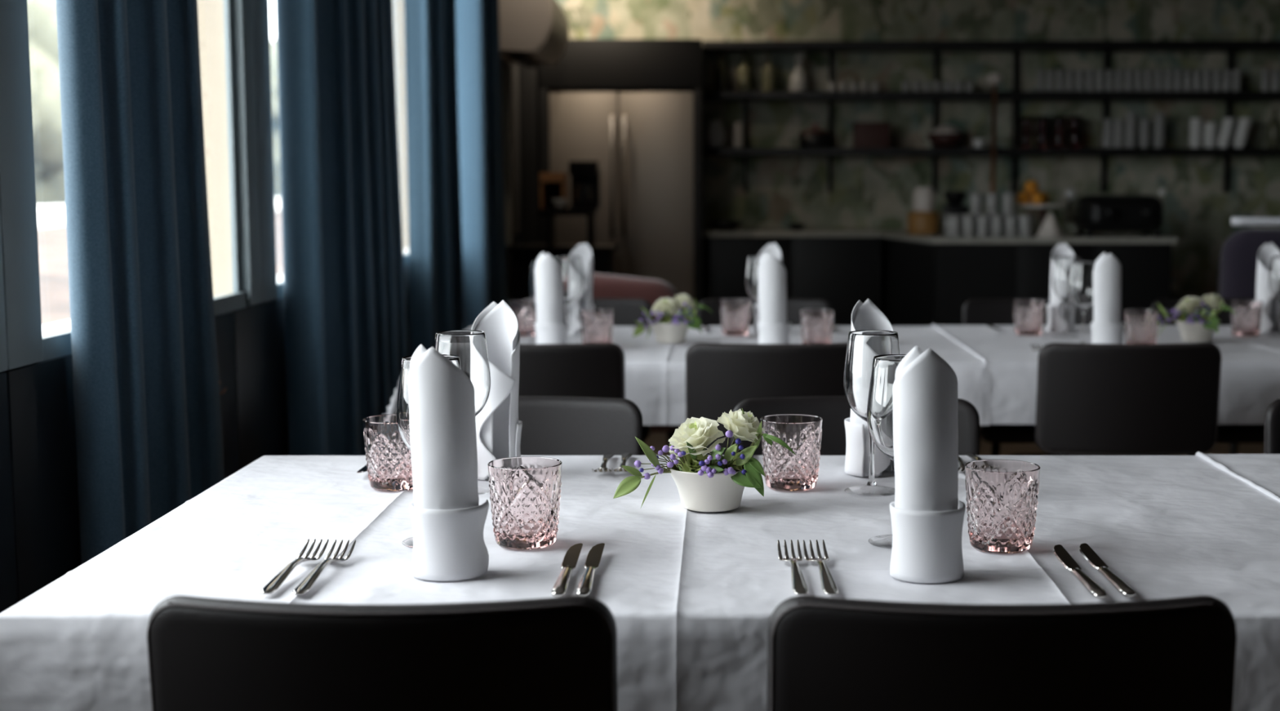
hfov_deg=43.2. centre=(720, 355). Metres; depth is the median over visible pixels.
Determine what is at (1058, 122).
tumbler
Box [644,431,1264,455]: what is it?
floor
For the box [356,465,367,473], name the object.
table knife
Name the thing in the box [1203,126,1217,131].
cup
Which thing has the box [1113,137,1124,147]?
glass
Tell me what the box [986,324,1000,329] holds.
table knife
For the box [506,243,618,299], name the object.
sideboard
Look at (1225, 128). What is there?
cup
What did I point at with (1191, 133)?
cup
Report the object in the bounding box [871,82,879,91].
glass
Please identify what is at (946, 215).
glass
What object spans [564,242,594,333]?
napkin
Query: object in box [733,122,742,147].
vase
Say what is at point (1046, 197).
orange
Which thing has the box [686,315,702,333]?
leaf sprig
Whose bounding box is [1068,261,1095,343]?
wine glass
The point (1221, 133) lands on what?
cup
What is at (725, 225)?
shallow bowl
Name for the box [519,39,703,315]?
tall cabinet
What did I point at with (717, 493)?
flower bowl
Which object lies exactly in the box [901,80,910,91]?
glass
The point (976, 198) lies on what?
glass
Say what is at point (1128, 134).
glass
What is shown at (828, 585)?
fork
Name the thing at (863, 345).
bowl
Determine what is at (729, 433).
flower sprig
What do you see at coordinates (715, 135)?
jar
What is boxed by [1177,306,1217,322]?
leaf sprig
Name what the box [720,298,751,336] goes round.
tumbler
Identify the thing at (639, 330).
leaf sprig
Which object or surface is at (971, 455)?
fork
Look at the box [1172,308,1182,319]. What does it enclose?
flower sprig
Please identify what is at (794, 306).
dining chair
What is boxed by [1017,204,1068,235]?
cake stand
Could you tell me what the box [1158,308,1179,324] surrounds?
flower sprig
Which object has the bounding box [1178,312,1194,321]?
rose
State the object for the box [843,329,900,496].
wine glass
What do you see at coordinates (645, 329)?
fork
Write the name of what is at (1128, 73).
glass
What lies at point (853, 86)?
glass
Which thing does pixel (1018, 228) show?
glass
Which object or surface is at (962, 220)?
glass
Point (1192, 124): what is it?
cup
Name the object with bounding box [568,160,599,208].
coffee machine
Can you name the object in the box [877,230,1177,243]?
countertop
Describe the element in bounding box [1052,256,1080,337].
wine glass
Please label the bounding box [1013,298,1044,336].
tumbler
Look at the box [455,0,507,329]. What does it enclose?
curtain
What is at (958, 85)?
glass
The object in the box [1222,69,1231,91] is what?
glass
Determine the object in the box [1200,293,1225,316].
rose
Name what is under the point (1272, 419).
dining chair
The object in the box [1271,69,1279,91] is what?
glass
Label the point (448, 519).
napkin
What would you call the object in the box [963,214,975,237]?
glass
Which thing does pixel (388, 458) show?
tumbler
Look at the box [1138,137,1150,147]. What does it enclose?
glass
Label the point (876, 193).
wall
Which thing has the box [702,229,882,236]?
countertop
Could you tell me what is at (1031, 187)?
orange
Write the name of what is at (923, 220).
canister
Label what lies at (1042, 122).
tumbler
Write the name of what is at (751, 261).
bowl
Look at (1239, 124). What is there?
cup
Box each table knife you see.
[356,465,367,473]
[551,543,582,597]
[575,542,604,595]
[702,324,708,329]
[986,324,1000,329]
[1053,544,1107,599]
[1078,543,1136,597]
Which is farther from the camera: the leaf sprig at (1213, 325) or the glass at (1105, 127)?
the glass at (1105, 127)
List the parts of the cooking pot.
knob, lid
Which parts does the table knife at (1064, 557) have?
blade, handle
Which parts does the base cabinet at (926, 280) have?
panel, panel, panel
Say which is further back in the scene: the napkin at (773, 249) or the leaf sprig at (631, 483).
the napkin at (773, 249)
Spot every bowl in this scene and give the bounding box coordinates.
[396,354,461,451]
[434,329,490,416]
[555,256,583,304]
[648,316,688,343]
[665,455,744,511]
[708,220,742,231]
[745,256,760,299]
[788,223,804,231]
[843,329,900,422]
[866,354,906,461]
[925,124,965,147]
[1052,256,1080,304]
[1068,261,1095,312]
[1174,315,1220,342]
[1268,256,1279,301]
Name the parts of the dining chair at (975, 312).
leg, seat, backrest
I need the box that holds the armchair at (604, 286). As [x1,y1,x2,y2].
[592,272,682,455]
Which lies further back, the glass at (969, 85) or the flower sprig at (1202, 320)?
the glass at (969, 85)
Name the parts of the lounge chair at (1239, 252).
leg, backrest, rail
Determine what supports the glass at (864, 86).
on the wall shelving
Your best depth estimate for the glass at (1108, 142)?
9.50 m
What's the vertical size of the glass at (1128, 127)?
0.063 m
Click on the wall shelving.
(830, 46)
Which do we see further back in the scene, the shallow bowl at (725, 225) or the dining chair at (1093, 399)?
the shallow bowl at (725, 225)
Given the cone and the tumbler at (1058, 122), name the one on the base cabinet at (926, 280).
the cone
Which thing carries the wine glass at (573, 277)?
on the tablecloth at (655, 371)
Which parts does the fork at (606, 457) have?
handle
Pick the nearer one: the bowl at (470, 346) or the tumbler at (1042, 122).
the bowl at (470, 346)
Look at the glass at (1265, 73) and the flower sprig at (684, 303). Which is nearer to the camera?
the flower sprig at (684, 303)
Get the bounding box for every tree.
[26,0,65,205]
[270,37,281,197]
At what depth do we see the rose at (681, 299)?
4.44 m
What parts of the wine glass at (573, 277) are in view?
stem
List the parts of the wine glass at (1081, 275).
stem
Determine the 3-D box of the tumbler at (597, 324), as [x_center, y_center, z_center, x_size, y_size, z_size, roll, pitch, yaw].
[-0.328,-0.070,4.287,0.089,0.100,0.089,-4,7,-33]
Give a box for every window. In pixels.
[38,0,246,362]
[273,274,284,300]
[403,248,408,265]
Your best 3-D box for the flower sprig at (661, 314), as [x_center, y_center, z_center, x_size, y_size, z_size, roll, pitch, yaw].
[-0.165,-0.100,4.382,0.029,0.041,0.020,-2,7,-20]
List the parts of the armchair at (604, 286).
backrest, leg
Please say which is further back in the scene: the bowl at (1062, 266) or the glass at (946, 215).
the glass at (946, 215)
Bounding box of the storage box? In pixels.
[852,122,890,147]
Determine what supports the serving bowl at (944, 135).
on the wall shelving
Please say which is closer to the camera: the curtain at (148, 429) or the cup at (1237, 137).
the curtain at (148, 429)
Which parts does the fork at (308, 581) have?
handle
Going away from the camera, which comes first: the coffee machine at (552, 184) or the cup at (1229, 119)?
the coffee machine at (552, 184)
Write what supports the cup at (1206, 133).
on the cup at (1206, 137)
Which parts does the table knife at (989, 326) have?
handle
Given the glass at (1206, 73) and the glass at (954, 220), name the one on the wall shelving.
the glass at (1206, 73)
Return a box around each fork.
[258,538,328,594]
[291,539,355,595]
[591,453,614,472]
[611,452,632,471]
[631,324,640,330]
[644,324,651,330]
[777,539,808,595]
[802,539,838,595]
[832,324,839,330]
[958,456,964,471]
[964,452,982,460]
[1030,343,1041,351]
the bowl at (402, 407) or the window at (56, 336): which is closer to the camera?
the bowl at (402, 407)
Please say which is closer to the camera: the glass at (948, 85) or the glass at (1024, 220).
the glass at (1024, 220)
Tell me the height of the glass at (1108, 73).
0.131 m
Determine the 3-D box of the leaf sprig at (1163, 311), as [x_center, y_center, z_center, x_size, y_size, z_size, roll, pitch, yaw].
[1.222,-0.097,4.460,0.093,0.092,0.029,1,6,6]
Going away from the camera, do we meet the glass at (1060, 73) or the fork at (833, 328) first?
the fork at (833, 328)
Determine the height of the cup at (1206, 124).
0.046 m
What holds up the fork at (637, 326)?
on the tablecloth at (655, 371)
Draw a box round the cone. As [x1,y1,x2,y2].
[1035,212,1064,237]
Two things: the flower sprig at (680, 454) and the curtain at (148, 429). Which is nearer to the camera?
the flower sprig at (680, 454)
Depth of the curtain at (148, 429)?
2.86 m
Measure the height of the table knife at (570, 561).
0.011 m
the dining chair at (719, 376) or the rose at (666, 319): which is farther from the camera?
the rose at (666, 319)
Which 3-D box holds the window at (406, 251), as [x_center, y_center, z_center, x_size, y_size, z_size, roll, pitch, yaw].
[-1.224,-1.129,6.064,0.172,1.565,1.200,0,6,0]
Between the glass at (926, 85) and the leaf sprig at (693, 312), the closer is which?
the leaf sprig at (693, 312)
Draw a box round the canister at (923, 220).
[907,186,940,235]
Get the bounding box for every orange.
[1016,191,1030,204]
[1024,180,1038,194]
[1031,191,1044,204]
[1040,191,1048,204]
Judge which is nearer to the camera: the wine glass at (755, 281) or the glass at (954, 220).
the wine glass at (755, 281)
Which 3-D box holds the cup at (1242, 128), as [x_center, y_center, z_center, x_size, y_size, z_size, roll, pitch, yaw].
[3.078,-1.321,9.513,0.080,0.046,0.079,0,6,0]
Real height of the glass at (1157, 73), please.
0.131 m
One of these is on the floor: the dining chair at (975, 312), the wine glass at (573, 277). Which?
the dining chair at (975, 312)
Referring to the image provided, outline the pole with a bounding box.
[986,72,1003,192]
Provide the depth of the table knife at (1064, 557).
1.79 m
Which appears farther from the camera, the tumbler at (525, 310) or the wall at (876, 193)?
the wall at (876, 193)
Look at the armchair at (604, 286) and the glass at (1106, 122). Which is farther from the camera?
the glass at (1106, 122)
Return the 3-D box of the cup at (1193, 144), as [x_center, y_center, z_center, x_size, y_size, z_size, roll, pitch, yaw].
[2.800,-1.243,9.522,0.080,0.046,0.079,0,6,0]
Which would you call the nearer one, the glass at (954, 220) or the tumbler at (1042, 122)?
the glass at (954, 220)
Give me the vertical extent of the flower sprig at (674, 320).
0.033 m
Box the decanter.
[790,53,807,91]
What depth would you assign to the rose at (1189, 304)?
4.45 m
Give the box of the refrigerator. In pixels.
[548,91,694,315]
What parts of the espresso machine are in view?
knob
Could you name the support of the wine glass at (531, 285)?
on the tablecloth at (655, 371)
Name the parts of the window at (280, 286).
sill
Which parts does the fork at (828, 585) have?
handle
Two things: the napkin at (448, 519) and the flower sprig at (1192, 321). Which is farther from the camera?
the flower sprig at (1192, 321)
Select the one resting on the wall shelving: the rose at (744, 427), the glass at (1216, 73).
the glass at (1216, 73)
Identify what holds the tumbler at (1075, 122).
on the tumbler at (1074, 138)
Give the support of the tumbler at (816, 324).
on the tablecloth at (655, 371)
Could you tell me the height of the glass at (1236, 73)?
0.131 m
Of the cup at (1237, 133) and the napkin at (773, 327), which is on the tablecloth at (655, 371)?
the napkin at (773, 327)
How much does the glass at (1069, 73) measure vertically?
0.131 m
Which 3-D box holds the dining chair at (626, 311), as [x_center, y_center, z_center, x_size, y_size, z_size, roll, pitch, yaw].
[-0.430,0.252,4.986,0.440,0.821,0.522,0,6,0]
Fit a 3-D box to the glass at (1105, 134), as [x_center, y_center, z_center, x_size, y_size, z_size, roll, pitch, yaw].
[2.285,-1.288,9.517,0.068,0.063,0.068,0,6,0]
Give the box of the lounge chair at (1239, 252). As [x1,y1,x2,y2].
[1219,217,1279,453]
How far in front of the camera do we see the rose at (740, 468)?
2.15 m
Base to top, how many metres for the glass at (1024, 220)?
0.116 m
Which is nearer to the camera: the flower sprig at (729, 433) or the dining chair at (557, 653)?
the dining chair at (557, 653)
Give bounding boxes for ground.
[37,208,283,324]
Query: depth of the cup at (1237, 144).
9.50 m
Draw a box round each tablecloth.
[0,455,1279,710]
[386,325,991,425]
[931,324,1279,424]
[1195,451,1279,502]
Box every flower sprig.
[634,444,679,479]
[639,311,658,328]
[655,311,664,321]
[666,445,686,468]
[671,313,682,324]
[678,302,693,324]
[697,453,722,477]
[715,430,746,475]
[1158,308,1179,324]
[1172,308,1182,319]
[1186,312,1198,324]
[1195,302,1210,323]
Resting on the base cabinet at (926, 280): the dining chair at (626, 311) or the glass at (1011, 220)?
the glass at (1011, 220)
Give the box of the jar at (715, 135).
[706,120,724,147]
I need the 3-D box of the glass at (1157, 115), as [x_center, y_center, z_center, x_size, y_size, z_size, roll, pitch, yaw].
[2.585,-1.395,9.505,0.068,0.063,0.068,0,6,0]
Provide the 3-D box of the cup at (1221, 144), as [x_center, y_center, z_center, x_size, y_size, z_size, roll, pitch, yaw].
[2.965,-1.243,9.522,0.080,0.046,0.079,0,6,0]
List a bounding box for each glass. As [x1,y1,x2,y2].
[396,354,461,548]
[434,329,490,495]
[528,261,535,304]
[555,256,583,337]
[745,256,760,337]
[752,261,759,304]
[827,82,836,91]
[838,82,847,91]
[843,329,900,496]
[848,82,858,91]
[860,82,869,91]
[866,354,906,548]
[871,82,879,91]
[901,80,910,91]
[911,80,920,91]
[922,80,931,91]
[933,80,942,91]
[943,80,952,91]
[944,213,955,235]
[948,214,961,237]
[954,80,963,91]
[960,214,963,236]
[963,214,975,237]
[964,80,973,91]
[970,192,982,214]
[974,214,977,236]
[977,214,989,237]
[986,192,999,214]
[988,214,991,236]
[991,214,1003,237]
[1002,192,1014,214]
[1002,214,1004,236]
[1004,214,1017,237]
[1016,214,1019,236]
[1018,214,1031,237]
[1031,214,1034,236]
[1036,69,1044,91]
[1046,69,1054,91]
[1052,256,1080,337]
[1056,69,1064,91]
[1066,69,1074,91]
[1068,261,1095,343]
[1075,69,1084,91]
[1085,69,1093,91]
[1095,69,1103,91]
[1102,119,1114,124]
[1102,124,1114,131]
[1102,131,1114,137]
[1102,137,1113,147]
[1105,69,1113,91]
[1113,119,1124,124]
[1113,124,1124,131]
[1113,131,1124,137]
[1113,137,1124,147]
[1115,69,1124,91]
[1124,69,1133,91]
[1124,124,1137,131]
[1124,131,1137,137]
[1124,137,1136,147]
[1125,112,1137,119]
[1125,119,1137,124]
[1134,69,1143,91]
[1138,124,1151,131]
[1138,131,1151,137]
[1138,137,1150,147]
[1139,119,1151,124]
[1144,69,1153,91]
[1153,119,1165,124]
[1153,124,1165,131]
[1153,131,1164,137]
[1153,137,1164,147]
[1154,69,1163,91]
[1154,112,1165,119]
[1164,69,1173,91]
[1173,69,1182,91]
[1183,69,1192,91]
[1193,69,1202,91]
[1203,69,1212,91]
[1213,69,1222,91]
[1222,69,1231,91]
[1232,69,1241,91]
[1261,69,1270,91]
[1267,256,1279,337]
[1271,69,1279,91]
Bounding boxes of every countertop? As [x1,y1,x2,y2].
[506,243,618,253]
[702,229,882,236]
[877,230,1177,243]
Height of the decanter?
0.230 m
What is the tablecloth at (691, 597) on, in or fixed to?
on the dining table
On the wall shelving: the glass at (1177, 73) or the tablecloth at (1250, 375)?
the glass at (1177, 73)
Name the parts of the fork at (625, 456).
handle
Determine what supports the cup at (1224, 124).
on the cup at (1225, 128)
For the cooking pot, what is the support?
on the wall shelving
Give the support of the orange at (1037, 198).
on the cake stand at (1042, 209)
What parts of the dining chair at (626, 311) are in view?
backrest, seat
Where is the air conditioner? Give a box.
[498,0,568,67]
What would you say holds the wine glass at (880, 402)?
on the tablecloth at (691, 597)
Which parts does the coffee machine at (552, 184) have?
lid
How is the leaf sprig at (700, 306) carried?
in the flower bowl at (668, 333)
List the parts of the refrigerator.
door, handle, handle, door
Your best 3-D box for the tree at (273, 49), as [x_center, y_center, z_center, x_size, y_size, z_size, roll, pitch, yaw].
[-18.708,-8.451,61.269,7.676,7.476,7.537,6,8,42]
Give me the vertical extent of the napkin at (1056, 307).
0.262 m
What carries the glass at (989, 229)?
on the base cabinet at (926, 280)
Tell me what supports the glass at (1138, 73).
on the wall shelving
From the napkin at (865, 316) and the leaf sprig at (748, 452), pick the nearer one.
the leaf sprig at (748, 452)
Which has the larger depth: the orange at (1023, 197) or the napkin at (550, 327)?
the orange at (1023, 197)
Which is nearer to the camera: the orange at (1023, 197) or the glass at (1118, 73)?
the orange at (1023, 197)
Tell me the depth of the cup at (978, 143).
9.47 m
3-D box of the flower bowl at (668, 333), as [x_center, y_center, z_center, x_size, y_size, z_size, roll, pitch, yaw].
[-0.137,-0.071,4.438,0.124,0.070,0.124,-2,7,-20]
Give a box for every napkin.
[407,344,488,581]
[471,300,522,479]
[533,252,568,343]
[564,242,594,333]
[753,242,782,332]
[757,252,791,343]
[844,298,894,476]
[889,345,965,582]
[1046,242,1075,333]
[1090,252,1124,343]
[1255,242,1279,333]
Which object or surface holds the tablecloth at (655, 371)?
on the dining table
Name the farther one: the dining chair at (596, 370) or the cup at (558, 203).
the cup at (558, 203)
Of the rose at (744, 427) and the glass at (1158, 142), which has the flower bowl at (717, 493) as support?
the rose at (744, 427)
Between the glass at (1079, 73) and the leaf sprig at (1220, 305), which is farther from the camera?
the glass at (1079, 73)
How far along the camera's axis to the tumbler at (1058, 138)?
9.50 m
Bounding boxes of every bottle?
[737,51,750,91]
[762,51,774,91]
[1062,188,1076,234]
[1267,107,1279,147]
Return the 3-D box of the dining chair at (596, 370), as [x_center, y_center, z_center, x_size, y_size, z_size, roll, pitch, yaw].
[-0.438,0.356,4.015,0.440,0.821,0.522,0,6,0]
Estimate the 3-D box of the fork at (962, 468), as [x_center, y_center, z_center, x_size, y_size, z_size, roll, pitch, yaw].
[0.369,0.163,2.497,0.028,0.015,0.205,0,6,0]
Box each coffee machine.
[539,172,568,208]
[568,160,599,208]
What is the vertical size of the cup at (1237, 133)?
0.046 m
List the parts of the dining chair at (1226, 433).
backrest, seat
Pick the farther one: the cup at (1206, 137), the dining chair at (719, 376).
the cup at (1206, 137)
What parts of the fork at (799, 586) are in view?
handle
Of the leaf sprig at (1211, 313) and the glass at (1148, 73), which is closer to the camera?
the leaf sprig at (1211, 313)
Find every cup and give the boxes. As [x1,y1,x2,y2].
[551,198,567,209]
[972,138,985,147]
[1188,131,1202,136]
[1188,135,1202,140]
[1188,140,1202,147]
[1189,117,1203,122]
[1189,122,1203,127]
[1189,126,1202,131]
[1203,122,1217,127]
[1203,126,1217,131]
[1203,131,1217,136]
[1203,135,1217,140]
[1203,140,1217,147]
[1216,140,1230,147]
[1217,135,1231,140]
[1218,131,1232,135]
[1220,126,1234,131]
[1221,122,1235,127]
[1222,117,1235,122]
[1232,140,1246,147]
[1233,135,1247,140]
[1235,126,1249,131]
[1235,131,1248,136]
[1237,122,1251,127]
[1238,117,1252,122]
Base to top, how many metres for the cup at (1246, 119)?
0.046 m
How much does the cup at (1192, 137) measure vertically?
0.046 m
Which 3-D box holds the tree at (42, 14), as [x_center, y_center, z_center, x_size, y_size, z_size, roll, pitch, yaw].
[-22.598,-7.806,51.811,9.195,8.717,7.102,-5,8,-41]
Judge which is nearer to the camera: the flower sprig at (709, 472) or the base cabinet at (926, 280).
the flower sprig at (709, 472)
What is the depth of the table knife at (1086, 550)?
1.79 m
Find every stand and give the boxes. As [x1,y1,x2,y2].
[537,208,596,246]
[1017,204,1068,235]
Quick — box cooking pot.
[799,123,831,147]
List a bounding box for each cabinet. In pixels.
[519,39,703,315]
[702,229,882,325]
[877,230,1177,326]
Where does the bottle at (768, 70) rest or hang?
on the wall shelving
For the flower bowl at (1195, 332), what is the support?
on the tablecloth at (1250, 375)
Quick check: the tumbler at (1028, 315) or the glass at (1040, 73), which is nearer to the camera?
the tumbler at (1028, 315)
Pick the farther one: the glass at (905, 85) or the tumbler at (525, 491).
the glass at (905, 85)
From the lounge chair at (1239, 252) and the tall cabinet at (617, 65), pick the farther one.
the tall cabinet at (617, 65)
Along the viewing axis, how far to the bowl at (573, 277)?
4.55 m
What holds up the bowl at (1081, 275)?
on the wine glass at (1081, 275)
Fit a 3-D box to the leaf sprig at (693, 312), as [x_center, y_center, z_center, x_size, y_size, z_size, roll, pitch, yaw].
[-0.122,-0.108,4.396,0.116,0.044,0.040,0,6,-3]
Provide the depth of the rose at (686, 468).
2.15 m
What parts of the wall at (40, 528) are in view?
wainscot panel, wainscot panel, wainscot panel, wainscot panel, wainscot panel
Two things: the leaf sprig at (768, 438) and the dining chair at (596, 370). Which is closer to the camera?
the leaf sprig at (768, 438)
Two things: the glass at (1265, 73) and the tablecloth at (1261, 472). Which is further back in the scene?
the glass at (1265, 73)
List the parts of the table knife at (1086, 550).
blade, handle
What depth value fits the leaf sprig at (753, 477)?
2.13 m
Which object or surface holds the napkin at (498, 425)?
on the tablecloth at (691, 597)
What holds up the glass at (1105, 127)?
on the glass at (1105, 134)
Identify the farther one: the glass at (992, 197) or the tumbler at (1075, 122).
the tumbler at (1075, 122)
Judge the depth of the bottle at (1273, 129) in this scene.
9.51 m
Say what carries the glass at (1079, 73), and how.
on the wall shelving
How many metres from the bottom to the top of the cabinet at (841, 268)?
0.856 m
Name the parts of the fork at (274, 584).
handle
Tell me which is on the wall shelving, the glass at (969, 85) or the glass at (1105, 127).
the glass at (969, 85)
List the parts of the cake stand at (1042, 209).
plate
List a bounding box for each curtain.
[55,0,224,564]
[275,0,408,455]
[404,0,464,355]
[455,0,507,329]
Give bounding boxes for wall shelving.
[702,40,1279,191]
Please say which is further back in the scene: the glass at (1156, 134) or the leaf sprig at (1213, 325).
the glass at (1156, 134)
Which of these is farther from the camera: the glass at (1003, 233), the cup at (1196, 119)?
the cup at (1196, 119)
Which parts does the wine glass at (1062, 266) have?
stem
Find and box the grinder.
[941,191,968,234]
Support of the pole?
on the floor
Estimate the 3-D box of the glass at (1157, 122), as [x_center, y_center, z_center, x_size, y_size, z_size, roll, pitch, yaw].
[2.585,-1.359,9.509,0.068,0.063,0.068,0,6,0]
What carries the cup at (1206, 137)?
on the cup at (1207, 144)
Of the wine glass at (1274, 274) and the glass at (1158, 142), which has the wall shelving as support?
the glass at (1158, 142)
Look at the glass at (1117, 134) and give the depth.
9.49 m
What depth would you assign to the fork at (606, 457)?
2.46 m
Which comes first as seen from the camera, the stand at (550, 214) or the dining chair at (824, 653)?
the dining chair at (824, 653)
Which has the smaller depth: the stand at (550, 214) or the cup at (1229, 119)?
the stand at (550, 214)
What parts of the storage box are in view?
lid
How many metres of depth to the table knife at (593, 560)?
1.80 m
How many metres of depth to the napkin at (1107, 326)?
4.10 m
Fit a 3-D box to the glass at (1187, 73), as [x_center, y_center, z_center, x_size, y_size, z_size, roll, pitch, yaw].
[2.743,-1.611,9.482,0.050,0.131,0.050,0,6,0]
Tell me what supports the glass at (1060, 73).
on the wall shelving
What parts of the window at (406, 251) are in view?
sill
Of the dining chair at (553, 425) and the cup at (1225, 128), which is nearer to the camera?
the dining chair at (553, 425)
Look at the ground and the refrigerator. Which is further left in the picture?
the ground
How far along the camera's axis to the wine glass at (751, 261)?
4.56 m
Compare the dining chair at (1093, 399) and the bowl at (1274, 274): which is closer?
the dining chair at (1093, 399)
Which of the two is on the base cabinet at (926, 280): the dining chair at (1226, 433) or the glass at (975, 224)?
the glass at (975, 224)
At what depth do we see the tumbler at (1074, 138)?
9.50 m
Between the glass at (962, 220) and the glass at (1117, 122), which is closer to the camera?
the glass at (962, 220)
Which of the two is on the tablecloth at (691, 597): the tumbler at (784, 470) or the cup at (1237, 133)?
the tumbler at (784, 470)
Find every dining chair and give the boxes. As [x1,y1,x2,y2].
[146,595,617,710]
[395,395,642,455]
[518,342,625,398]
[530,297,653,455]
[685,342,847,455]
[697,297,831,325]
[730,395,979,455]
[767,595,1236,710]
[962,297,1093,455]
[1008,342,1222,455]
[1151,297,1264,443]
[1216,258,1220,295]
[1264,399,1279,453]
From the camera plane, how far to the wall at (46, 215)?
38.73 m
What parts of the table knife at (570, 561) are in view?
handle, blade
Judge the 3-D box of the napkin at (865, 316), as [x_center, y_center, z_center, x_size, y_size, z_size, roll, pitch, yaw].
[0.228,0.047,2.439,0.084,0.262,0.078,-3,7,-29]
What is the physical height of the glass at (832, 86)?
0.061 m
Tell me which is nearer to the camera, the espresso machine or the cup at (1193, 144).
the espresso machine
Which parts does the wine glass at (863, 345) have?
stem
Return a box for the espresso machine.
[1075,188,1166,236]
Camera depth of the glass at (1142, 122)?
9.48 m
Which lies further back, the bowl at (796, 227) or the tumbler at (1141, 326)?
the bowl at (796, 227)
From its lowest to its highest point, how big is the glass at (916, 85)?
0.061 m
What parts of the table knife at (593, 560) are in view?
handle, blade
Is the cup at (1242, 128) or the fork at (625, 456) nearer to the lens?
the fork at (625, 456)
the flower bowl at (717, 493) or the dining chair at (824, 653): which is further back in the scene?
the flower bowl at (717, 493)
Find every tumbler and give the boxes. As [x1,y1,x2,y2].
[362,413,413,491]
[487,456,561,549]
[510,298,536,336]
[579,308,613,343]
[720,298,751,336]
[760,413,822,491]
[800,308,834,343]
[964,459,1039,553]
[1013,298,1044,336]
[1035,115,1049,131]
[1050,131,1066,147]
[1051,115,1066,131]
[1067,115,1083,131]
[1067,131,1082,147]
[1124,308,1159,343]
[1230,299,1262,337]
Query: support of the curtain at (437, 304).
hanging from the wall at (40, 528)
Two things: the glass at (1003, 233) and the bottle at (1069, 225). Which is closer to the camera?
the glass at (1003, 233)
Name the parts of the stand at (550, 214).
leg, leg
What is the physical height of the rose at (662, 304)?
0.086 m
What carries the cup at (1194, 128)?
on the cup at (1191, 133)
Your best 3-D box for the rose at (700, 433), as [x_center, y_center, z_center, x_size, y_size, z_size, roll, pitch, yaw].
[-0.034,0.126,2.163,0.079,0.086,0.079,5,8,40]
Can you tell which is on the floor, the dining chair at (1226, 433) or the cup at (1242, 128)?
the dining chair at (1226, 433)
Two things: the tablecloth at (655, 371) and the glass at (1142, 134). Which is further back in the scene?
the glass at (1142, 134)
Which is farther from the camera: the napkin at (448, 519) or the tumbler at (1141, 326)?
the tumbler at (1141, 326)
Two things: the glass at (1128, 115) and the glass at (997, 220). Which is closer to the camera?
the glass at (997, 220)
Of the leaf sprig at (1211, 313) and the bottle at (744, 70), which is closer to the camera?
the leaf sprig at (1211, 313)
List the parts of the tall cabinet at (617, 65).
filler panel, panel, panel, panel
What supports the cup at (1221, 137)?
on the cup at (1221, 144)
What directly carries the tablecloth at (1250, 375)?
on the dining table
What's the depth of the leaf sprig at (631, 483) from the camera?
2.13 m
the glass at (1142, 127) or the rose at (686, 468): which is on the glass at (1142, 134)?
the glass at (1142, 127)
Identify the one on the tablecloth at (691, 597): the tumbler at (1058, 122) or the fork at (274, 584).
the fork at (274, 584)
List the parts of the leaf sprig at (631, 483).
stem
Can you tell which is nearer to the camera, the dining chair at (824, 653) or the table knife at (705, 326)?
the dining chair at (824, 653)
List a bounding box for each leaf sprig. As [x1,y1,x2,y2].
[613,436,671,507]
[632,306,655,339]
[654,308,697,323]
[669,441,757,473]
[685,294,713,314]
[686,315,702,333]
[730,457,764,497]
[742,408,795,454]
[1157,303,1175,336]
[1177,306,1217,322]
[1202,315,1219,333]
[1213,293,1237,315]
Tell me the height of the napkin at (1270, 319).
0.262 m
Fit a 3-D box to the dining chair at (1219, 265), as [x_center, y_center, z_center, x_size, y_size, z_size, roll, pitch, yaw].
[2.740,-0.118,8.425,0.440,0.821,0.522,0,6,0]
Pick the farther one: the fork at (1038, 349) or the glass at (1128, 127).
the glass at (1128, 127)
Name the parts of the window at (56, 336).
sill, rail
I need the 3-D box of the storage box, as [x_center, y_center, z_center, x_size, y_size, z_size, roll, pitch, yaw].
[0.890,-1.297,9.536,0.208,0.150,0.188,0,6,0]
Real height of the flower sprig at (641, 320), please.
0.044 m
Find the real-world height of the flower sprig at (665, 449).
0.044 m
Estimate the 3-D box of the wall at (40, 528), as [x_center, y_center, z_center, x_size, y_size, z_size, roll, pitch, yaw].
[-1.279,-0.524,3.162,0.318,2.750,13.200,0,6,0]
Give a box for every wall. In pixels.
[0,0,521,613]
[36,197,281,227]
[555,0,1279,298]
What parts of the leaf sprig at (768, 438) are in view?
stem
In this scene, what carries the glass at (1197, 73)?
on the wall shelving
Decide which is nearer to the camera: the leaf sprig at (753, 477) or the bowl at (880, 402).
the bowl at (880, 402)
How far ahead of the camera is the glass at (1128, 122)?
9.48 m
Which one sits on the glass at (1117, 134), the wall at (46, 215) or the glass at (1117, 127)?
the glass at (1117, 127)
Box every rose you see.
[651,297,679,315]
[658,313,672,323]
[668,416,725,458]
[672,293,694,309]
[677,450,707,472]
[716,408,764,446]
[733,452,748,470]
[1175,296,1204,315]
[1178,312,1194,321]
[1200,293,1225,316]
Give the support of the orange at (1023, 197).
on the cake stand at (1042, 209)
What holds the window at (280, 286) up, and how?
in the wall at (40, 528)
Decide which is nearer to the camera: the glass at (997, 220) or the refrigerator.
the glass at (997, 220)
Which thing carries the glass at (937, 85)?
on the wall shelving
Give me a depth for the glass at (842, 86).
9.52 m
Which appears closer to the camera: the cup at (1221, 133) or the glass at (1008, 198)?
the glass at (1008, 198)
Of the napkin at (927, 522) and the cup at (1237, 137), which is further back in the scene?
the cup at (1237, 137)
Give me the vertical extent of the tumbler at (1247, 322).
0.100 m

